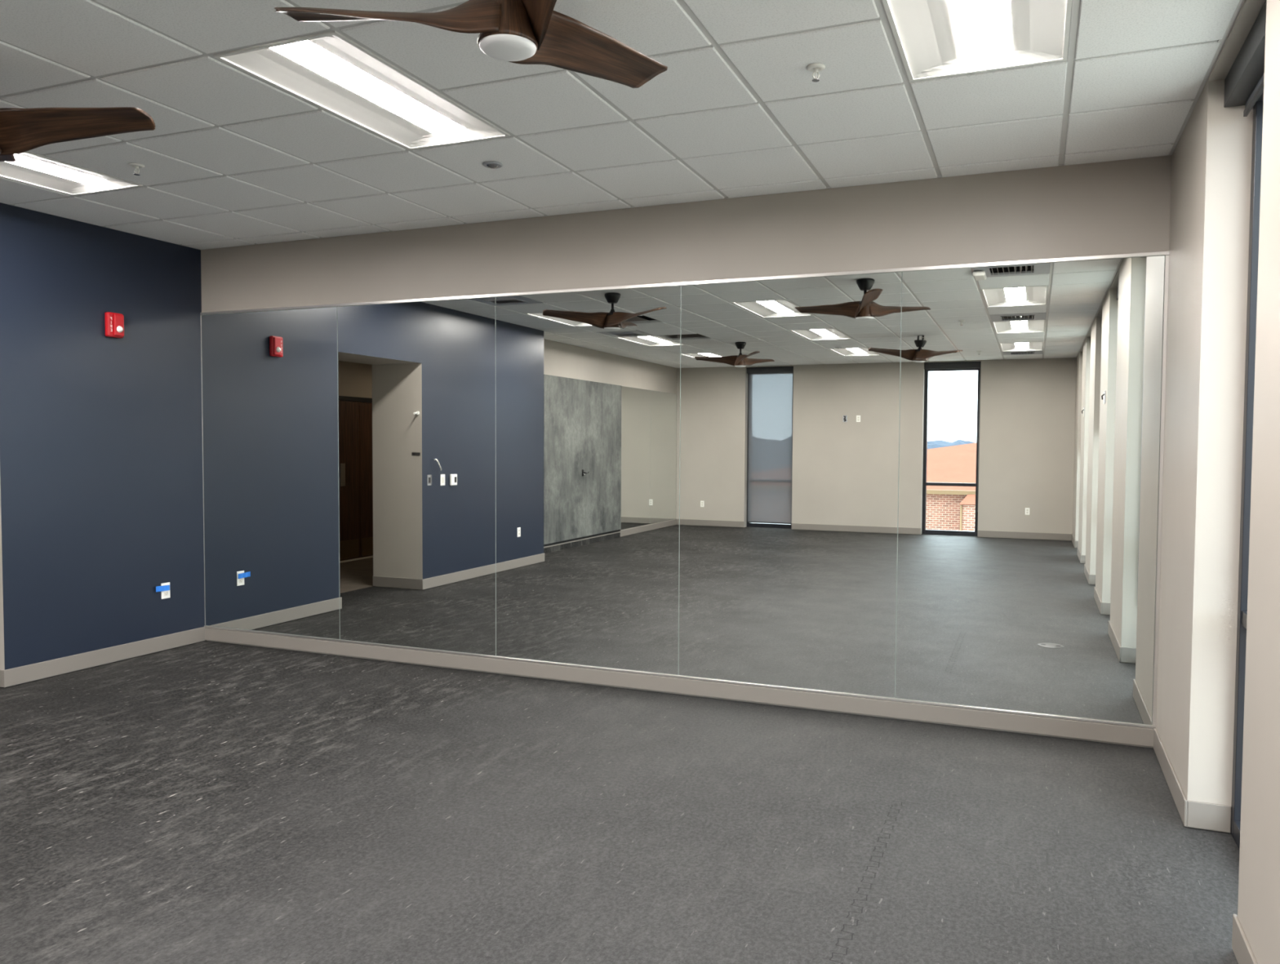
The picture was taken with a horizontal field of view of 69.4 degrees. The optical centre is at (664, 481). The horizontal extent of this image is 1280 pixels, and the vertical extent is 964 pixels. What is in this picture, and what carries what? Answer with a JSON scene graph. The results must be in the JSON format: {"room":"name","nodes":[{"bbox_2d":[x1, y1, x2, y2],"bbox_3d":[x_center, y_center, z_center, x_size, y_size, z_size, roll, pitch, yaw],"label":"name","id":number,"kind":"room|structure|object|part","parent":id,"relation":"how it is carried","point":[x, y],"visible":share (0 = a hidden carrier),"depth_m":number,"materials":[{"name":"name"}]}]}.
{"room":"exercise studio","nodes":[
{"label":"exercise studio","id":0,"kind":"room"},
{"bbox_2d":[0,202,204,687],"bbox_3d":[-4.851,-0.547,4.760,0.640,3.750,5.350,1,2,22],"label":"wall","id":1,"kind":"structure","parent":0,"point":[101,486],"depth_m":6.31,"materials":[{"name":"blue paint"}]},
{"bbox_2d":[0,626,206,687],"bbox_3d":[-4.859,1.269,4.826,0.651,0.109,5.361,1,2,22],"label":"baseboard","id":2,"kind":"structure","parent":1,"relation":"attached to","point":[26,673],"depth_m":6.35,"materials":[{"name":"plastic"}]},
{"bbox_2d":[104,311,124,337],"bbox_3d":[-3.799,-1.083,6.398,0.076,0.170,0.120,1,2,22],"label":"fire alarm","id":3,"kind":"object","parent":1,"relation":"attached to","point":[113,322],"visible":1,"depth_m":6.38,"materials":[{"name":"red plastic"}]},
{"bbox_2d":[160,582,169,599],"bbox_3d":[-3.697,0.809,6.849,0.009,0.116,0.072,1,2,22],"label":"power outlet","id":4,"kind":"object","parent":1,"relation":"attached to","point":[165,594],"visible":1,"depth_m":6.84,"materials":[{"name":"white plastic"}]},
{"bbox_2d":[155,585,169,591],"bbox_3d":[-3.701,0.789,6.817,0.004,0.044,0.120,1,2,22],"label":"tape","id":5,"kind":"object","parent":4,"relation":"attached to","point":[165,588],"visible":1,"depth_m":6.82,"materials":[{"name":"blue"}]},
{"bbox_2d":[200,315,205,625],"bbox_3d":[-3.564,-0.079,7.140,0.004,2.396,0.011,1,2,22],"label":"channel","id":6,"kind":"object","parent":1,"relation":"attached to","point":[201,315],"visible":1,"depth_m":7.13,"materials":[{"name":"silver metal"}]},
{"bbox_2d":[0,640,1239,963],"bbox_3d":[-2.882,1.629,0.739,7.370,0.250,11.500,1,2,22],"label":"floor","id":7,"kind":"structure","parent":0,"point":[206,802],"depth_m":3.73,"materials":[{"name":"black rubber"}]},
{"bbox_2d":[829,800,902,963],"bbox_3d":[0.738,1.421,3.330,0.045,0.001,1.512,1,2,22],"label":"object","id":8,"kind":"structure","parent":7,"relation":"on","point":[852,934],"depth_m":3.21,"materials":[{"name":"grey"}]},
{"bbox_2d":[0,0,1244,249],"bbox_3d":[-2.819,-1.525,0.681,7.020,0.030,11.340,1,2,22],"label":"ceiling","id":9,"kind":"structure","parent":0,"point":[231,157],"depth_m":4.04,"materials":[{"name":"tile"}]},
{"bbox_2d":[0,151,142,195],"bbox_3d":[-3.492,-1.702,4.869,0.582,0.038,1.191,1,2,22],"label":"recessed light","id":10,"kind":"object","parent":9,"relation":"in","point":[30,168],"visible":0.96,"depth_m":5.21,"materials":[{"name":"white plastic"}]},
{"bbox_2d":[0,106,155,162],"bbox_3d":[-2.538,-1.446,3.583,1.075,0.355,1.222,0,2,0],"label":"ceiling fan","id":11,"kind":"object","parent":9,"relation":"hanging from","point":[21,130],"visible":1,"depth_m":3.60,"materials":[{"name":"brown wood"}]},
{"bbox_3d":[-2.849,-1.381,3.877,0.162,0.149,0.680,-1,3,-29],"label":"blade","id":12,"kind":"part","parent":11,"relation":"part of","materials":[{"name":"brown wood"}]},
{"bbox_2d":[128,163,144,175],"bbox_3d":[-2.799,-1.653,4.901,0.074,0.052,0.074,1,2,10],"label":"sprinkler head","id":13,"kind":"object","parent":9,"relation":"attached to","point":[136,166],"visible":1,"depth_m":4.89},
{"bbox_2d":[213,30,510,150],"bbox_3d":[-1.228,-1.652,3.965,0.582,0.038,1.191,1,2,22],"label":"recessed light","id":14,"kind":"object","parent":9,"relation":"in","point":[330,71],"visible":1,"depth_m":3.90,"materials":[{"name":"white"}]},
{"bbox_2d":[274,0,667,88],"bbox_3d":[-0.361,-1.399,2.738,1.222,0.355,1.075,2,3,37],"label":"ceiling fan","id":15,"kind":"object","parent":9,"relation":"hanging from","point":[522,32],"visible":1,"depth_m":2.65,"materials":[{"name":"brown wood"}]},
{"bbox_3d":[-0.781,-1.320,2.668,0.680,0.149,0.162,1,2,8],"label":"blade","id":16,"kind":"part","parent":15,"relation":"part of","materials":[{"name":"brown wood"}]},
{"bbox_3d":[-0.313,-1.303,2.317,0.162,0.149,0.680,-1,2,-22],"label":"blade","id":17,"kind":"part","parent":15,"relation":"part of","materials":[{"name":"brown wood"}]},
{"bbox_3d":[-0.245,-1.326,2.901,0.172,0.150,0.679,2,3,37],"label":"blade","id":18,"kind":"part","parent":15,"relation":"part of","materials":[{"name":"brown wood"}]},
{"bbox_2d":[482,161,502,168],"bbox_3d":[-0.903,-1.654,4.849,0.106,0.021,0.106,1,2,22],"label":"sensor","id":19,"kind":"object","parent":9,"relation":"attached to","point":[494,165],"visible":1,"depth_m":4.83,"materials":[{"name":"grey plastic"}]},
{"bbox_2d":[806,62,825,82],"bbox_3d":[0.586,-1.579,3.578,0.074,0.052,0.074,0,2,-7],"label":"sprinkler head","id":20,"kind":"object","parent":9,"relation":"attached to","point":[816,68],"visible":1,"depth_m":3.57},
{"bbox_2d":[881,0,1071,81],"bbox_3d":[1.036,-1.602,3.060,0.582,0.038,1.191,1,2,22],"label":"recessed light","id":21,"kind":"object","parent":9,"relation":"in","point":[934,38],"visible":1,"depth_m":3.34,"materials":[{"name":"white"}]},
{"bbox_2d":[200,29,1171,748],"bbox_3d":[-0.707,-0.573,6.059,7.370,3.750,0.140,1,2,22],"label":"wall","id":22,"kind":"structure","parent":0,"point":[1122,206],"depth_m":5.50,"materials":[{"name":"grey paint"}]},
{"bbox_2d":[201,306,340,639],"bbox_3d":[-2.954,-0.065,6.897,1.309,2.396,0.007,1,2,22],"label":"wall mirror","id":23,"kind":"object","parent":22,"relation":"attached to","point":[270,378],"visible":1,"depth_m":6.88,"materials":[{"name":"white mirror"}]},
{"bbox_2d":[337,297,496,656],"bbox_3d":[-1.735,-0.038,6.410,1.313,2.396,0.007,1,2,22],"label":"wall mirror","id":24,"kind":"object","parent":22,"relation":"attached to","point":[416,380],"visible":1,"depth_m":6.39,"materials":[{"name":"white mirror"}]},
{"bbox_2d":[495,285,681,675],"bbox_3d":[-0.515,-0.011,5.923,1.313,2.396,0.007,1,2,22],"label":"wall mirror","id":25,"kind":"object","parent":22,"relation":"attached to","point":[588,384],"visible":1,"depth_m":5.91,"materials":[{"name":"white mirror"}]},
{"bbox_2d":[204,627,1154,746],"bbox_3d":[-0.526,1.249,5.967,6.570,0.094,0.022,1,2,22],"label":"baseboard","id":26,"kind":"structure","parent":22,"relation":"attached to","point":[1128,735],"depth_m":5.59,"materials":[{"name":"plastic"}]},
{"bbox_2d":[204,625,1155,728],"bbox_3d":[-0.525,1.194,5.966,6.570,0.013,0.019,1,2,22],"label":"channel","id":27,"kind":"object","parent":22,"relation":"attached to","point":[205,626],"visible":1,"depth_m":5.59,"materials":[{"name":"silver metal"}]},
{"bbox_2d":[200,251,1168,315],"bbox_3d":[-0.509,-1.218,5.873,6.570,0.019,0.012,1,2,22],"label":"channel","id":28,"kind":"object","parent":22,"relation":"attached to","point":[1157,253],"visible":1,"depth_m":5.49,"materials":[{"name":"silver metal"}]},
{"bbox_2d":[678,271,902,697],"bbox_3d":[0.704,0.016,5.435,1.313,2.396,0.007,1,2,22],"label":"wall mirror","id":29,"kind":"object","parent":22,"relation":"attached to","point":[790,388],"visible":1,"depth_m":5.41,"materials":[{"name":"white mirror"}]},
{"bbox_2d":[895,255,1164,724],"bbox_3d":[1.916,0.043,4.951,1.295,2.396,0.007,1,2,22],"label":"wall mirror","id":30,"kind":"object","parent":22,"relation":"attached to","point":[1030,403],"visible":1,"depth_m":4.93,"materials":[{"name":"white mirror"}]},
{"bbox_2d":[1152,255,1168,725],"bbox_3d":[2.526,0.057,4.706,0.016,2.396,0.011,1,2,22],"label":"channel","id":31,"kind":"object","parent":22,"relation":"attached to","point":[1166,257],"visible":1,"depth_m":4.70,"materials":[{"name":"silver metal"}]},
{"bbox_2d":[1155,0,1279,963],"bbox_3d":[0.516,-0.291,-0.769,0.300,3.750,11.640,1,2,22],"label":"wall","id":32,"kind":"structure","parent":0,"point":[1211,157],"depth_m":3.67,"materials":[{"name":"grey paint"}]},
{"bbox_2d":[1153,728,1257,963],"bbox_3d":[0.484,1.517,-0.539,0.165,0.109,11.316,1,2,22],"label":"baseboard","id":33,"kind":"structure","parent":32,"relation":"attached to","point":[1193,814],"depth_m":3.74,"materials":[{"name":"plastic"}]},
{"bbox_2d":[1223,0,1266,116],"bbox_3d":[2.053,-0.274,3.205,0.095,2.580,1.001,1,2,22],"label":"roller shade","id":34,"kind":"object","parent":32,"relation":"attached to","point":[1244,82],"visible":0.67,"depth_m":3.34,"materials":[{"name":"grey"}]},
{"bbox_2d":[1231,91,1263,850],"bbox_3d":[2.154,-0.064,3.172,0.115,3.000,1.005,1,2,22],"label":"window","id":35,"kind":"structure","parent":32,"relation":"in","point":[1257,128],"depth_m":3.61,"materials":[{"name":"black"}]}
]}

